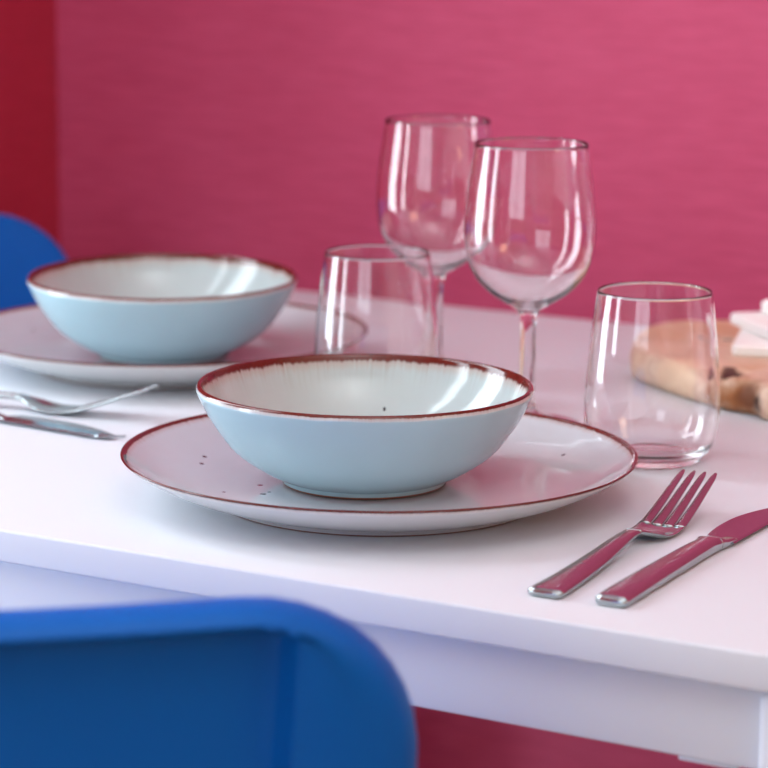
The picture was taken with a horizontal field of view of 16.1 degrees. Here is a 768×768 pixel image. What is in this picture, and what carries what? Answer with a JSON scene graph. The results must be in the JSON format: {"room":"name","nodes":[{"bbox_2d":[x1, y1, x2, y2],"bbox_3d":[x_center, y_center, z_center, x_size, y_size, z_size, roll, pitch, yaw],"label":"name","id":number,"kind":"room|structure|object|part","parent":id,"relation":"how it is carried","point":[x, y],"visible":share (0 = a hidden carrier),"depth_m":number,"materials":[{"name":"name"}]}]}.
{"room":"dining room","nodes":[
{"label":"dining room","id":0,"kind":"room"},
{"bbox_2d":[0,0,59,246],"bbox_3d":[-1.495,-0.281,0.442,0.150,2.500,4.520,7,13,30],"label":"wall","id":1,"kind":"structure","parent":0,"point":[29,155],"depth_m":2.36,"materials":[{"name":"red paint"}]},
{"bbox_2d":[56,0,767,767],"bbox_3d":[1.332,-0.454,1.472,4.062,2.500,0.150,7,13,30],"label":"wall","id":2,"kind":"structure","parent":0,"point":[254,129],"depth_m":2.23,"materials":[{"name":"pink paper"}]},
{"bbox_3d":[0.136,1.192,-0.260,4.062,0.100,4.920,7,13,30],"label":"floor","id":3,"kind":"structure","parent":0,"visible":0},
{"bbox_2d":[0,213,67,309],"bbox_3d":[-0.264,0.308,1.938,0.424,0.800,0.478,-10,15,-44],"label":"chair","id":4,"kind":"object","parent":3,"relation":"on","point":[25,248],"visible":0.1,"depth_m":2.12,"materials":[{"name":"blue plastic"}]},
{"bbox_2d":[0,596,417,767],"bbox_3d":[-0.228,0.435,1.276,0.424,0.800,0.478,-1,11,-8],"label":"chair","id":5,"kind":"object","parent":3,"relation":"on","point":[239,681],"visible":1,"depth_m":1.02,"materials":[{"name":"blue plastic"}]},
{"bbox_2d":[0,290,767,767],"bbox_3d":[0.040,0.384,1.716,0.822,0.740,0.738,7,13,30],"label":"dining table","id":6,"kind":"object","parent":3,"relation":"on","point":[681,669],"visible":0.38,"depth_m":1.31,"materials":[{"name":"white paint"}]},
{"bbox_2d":[0,413,125,437],"bbox_3d":[-0.242,0.016,1.637,0.224,0.008,0.020,8,13,35],"label":"table knife","id":7,"kind":"object","parent":6,"relation":"on","point":[32,421],"visible":1,"depth_m":1.60,"materials":[{"name":"silver metal"}]},
{"bbox_2d":[0,384,158,414],"bbox_3d":[-0.231,0.005,1.662,0.198,0.021,0.024,5,12,21],"label":"fork","id":8,"kind":"object","parent":6,"relation":"on","point":[38,404],"visible":1,"depth_m":1.65,"materials":[{"name":"silver metal"}]},
{"bbox_3d":[-0.273,0.006,1.679,0.110,0.009,0.018,5,12,21],"label":"handle","id":9,"kind":"part","parent":8,"relation":"part of","materials":[{"name":"silver metal"}]},
{"bbox_2d":[0,302,317,389],"bbox_3d":[-0.146,-0.025,1.806,0.270,0.025,0.270,7,13,30],"label":"dinner plate","id":10,"kind":"object","parent":6,"relation":"on","point":[29,340],"visible":0.41,"depth_m":1.81,"materials":[{"name":"ceramic"}]},
{"bbox_2d":[27,253,297,364],"bbox_3d":[-0.146,-0.046,1.796,0.178,0.056,0.178,-9,14,-40],"label":"bowl","id":11,"kind":"object","parent":10,"relation":"on","point":[141,308],"visible":1,"depth_m":1.75,"materials":[{"name":"blue ceramic"}]},
{"bbox_2d":[314,244,438,356],"bbox_3d":[-0.004,-0.034,1.667,0.076,0.096,0.076,7,13,30],"label":"tumbler","id":12,"kind":"object","parent":6,"relation":"on","point":[374,298],"visible":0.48,"depth_m":1.64,"materials":[{"name":"clear glass"}]},
{"bbox_2d":[120,412,637,536],"bbox_3d":[-0.003,0.048,1.435,0.272,0.025,0.272,10,14,40],"label":"dinner plate","id":13,"kind":"object","parent":6,"relation":"on","point":[547,463],"visible":0.69,"depth_m":1.43,"materials":[{"name":"ceramic"}]},
{"bbox_2d":[196,353,533,499],"bbox_3d":[-0.010,0.025,1.437,0.178,0.053,0.178,-1,11,-9],"label":"bowl","id":14,"kind":"object","parent":13,"relation":"on","point":[354,426],"visible":1,"depth_m":1.40,"materials":[{"name":"blue ceramic"}]},
{"bbox_2d":[376,115,491,357],"bbox_3d":[0.034,-0.086,1.751,0.078,0.169,0.078,7,13,30],"label":"wine glass","id":15,"kind":"object","parent":6,"relation":"on","point":[425,161],"visible":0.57,"depth_m":1.71,"materials":[{"name":"clear glass"}]},
{"bbox_2d":[376,115,491,273],"bbox_3d":[0.034,-0.120,1.745,0.078,0.099,0.078,7,13,30],"label":"glass bowl","id":16,"kind":"object","parent":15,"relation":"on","point":[425,161],"depth_m":1.71,"materials":[{"name":"clear glass"}]},
{"bbox_3d":[0.033,-0.044,1.759,0.015,0.057,0.015,7,13,30],"label":"stem","id":17,"kind":"part","parent":15,"relation":"part of","materials":[{"name":"clear glass"}]},
{"bbox_2d":[464,137,595,421],"bbox_3d":[0.086,-0.059,1.611,0.078,0.169,0.078,7,13,30],"label":"wine glass","id":18,"kind":"object","parent":6,"relation":"on","point":[530,215],"visible":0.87,"depth_m":1.57,"materials":[{"name":"clear glass"}]},
{"bbox_3d":[0.085,-0.017,1.619,0.015,0.057,0.015,7,13,30],"label":"stem","id":19,"kind":"part","parent":18,"relation":"part of","materials":[{"name":"clear glass"}]},
{"bbox_2d":[464,137,595,310],"bbox_3d":[0.086,-0.093,1.604,0.078,0.099,0.078,7,13,30],"label":"glass bowl","id":20,"kind":"object","parent":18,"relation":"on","point":[530,215],"depth_m":1.57,"materials":[{"name":"clear glass"}]},
{"bbox_2d":[528,469,716,598],"bbox_3d":[0.119,0.072,1.328,0.024,0.021,0.198,6,12,27],"label":"fork","id":21,"kind":"object","parent":6,"relation":"on","point":[566,580],"visible":1,"depth_m":1.34,"materials":[{"name":"silver metal"}]},
{"bbox_3d":[0.098,0.084,1.290,0.018,0.009,0.110,6,12,27],"label":"handle","id":22,"kind":"part","parent":21,"relation":"part of","materials":[{"name":"silver metal"}]},
{"bbox_2d":[584,281,719,468],"bbox_3d":[0.151,-0.005,1.527,0.076,0.096,0.076,7,13,30],"label":"tumbler","id":23,"kind":"object","parent":6,"relation":"on","point":[652,378],"visible":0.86,"depth_m":1.50,"materials":[{"name":"clear glass"}]},
{"bbox_2d":[595,508,767,607],"bbox_3d":[0.155,0.079,1.325,0.020,0.008,0.224,6,12,28],"label":"table knife","id":24,"kind":"object","parent":6,"relation":"on","point":[637,585],"visible":1,"depth_m":1.29,"materials":[{"name":"silver metal"}]},
{"bbox_3d":[0.132,0.087,1.281,0.017,0.008,0.122,6,12,28],"label":"handle","id":25,"kind":"part","parent":24,"relation":"part of","materials":[{"name":"silver metal"}]},
{"bbox_3d":[0.186,0.070,1.383,0.019,0.002,0.092,6,12,28],"label":"blade","id":26,"kind":"part","parent":24,"relation":"part of","materials":[{"name":"silver metal"}]},
{"bbox_2d":[716,320,767,419],"bbox_3d":[0.306,-0.004,1.724,0.358,0.022,0.229,7,13,30],"label":"wooden board","id":27,"kind":"object","parent":6,"relation":"on","point":[743,379],"visible":0.23,"depth_m":1.67,"materials":[{"name":"brown wood"}]},
{"bbox_2d":[732,328,767,356],"bbox_3d":[0.287,-0.029,1.775,0.110,0.008,0.110,3,11,12],"label":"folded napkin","id":28,"kind":"object","parent":27,"relation":"on","point":[747,343],"visible":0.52,"depth_m":1.74,"materials":[{"name":"white fabric"}]},
{"bbox_2d":[730,311,767,338],"bbox_3d":[0.302,-0.036,1.769,0.120,0.008,0.120,-2,11,-15],"label":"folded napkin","id":29,"kind":"object","parent":28,"relation":"on","point":[756,322],"visible":1,"depth_m":1.78,"materials":[{"name":"white fabric"}]},
{"bbox_2d":[761,299,767,313],"bbox_3d":[0.318,-0.050,1.793,0.100,0.009,0.100,-8,14,-39],"label":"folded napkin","id":30,"kind":"object","parent":29,"relation":"on","point":[764,308],"visible":1,"depth_m":1.79,"materials":[{"name":"white fabric"}]},
{"bbox_3d":[0.195,0.485,1.244,0.055,0.721,0.055,7,13,30],"label":"leg","id":31,"kind":"part","parent":6,"relation":"part of","materials":[{"name":"white paint"}]}
]}

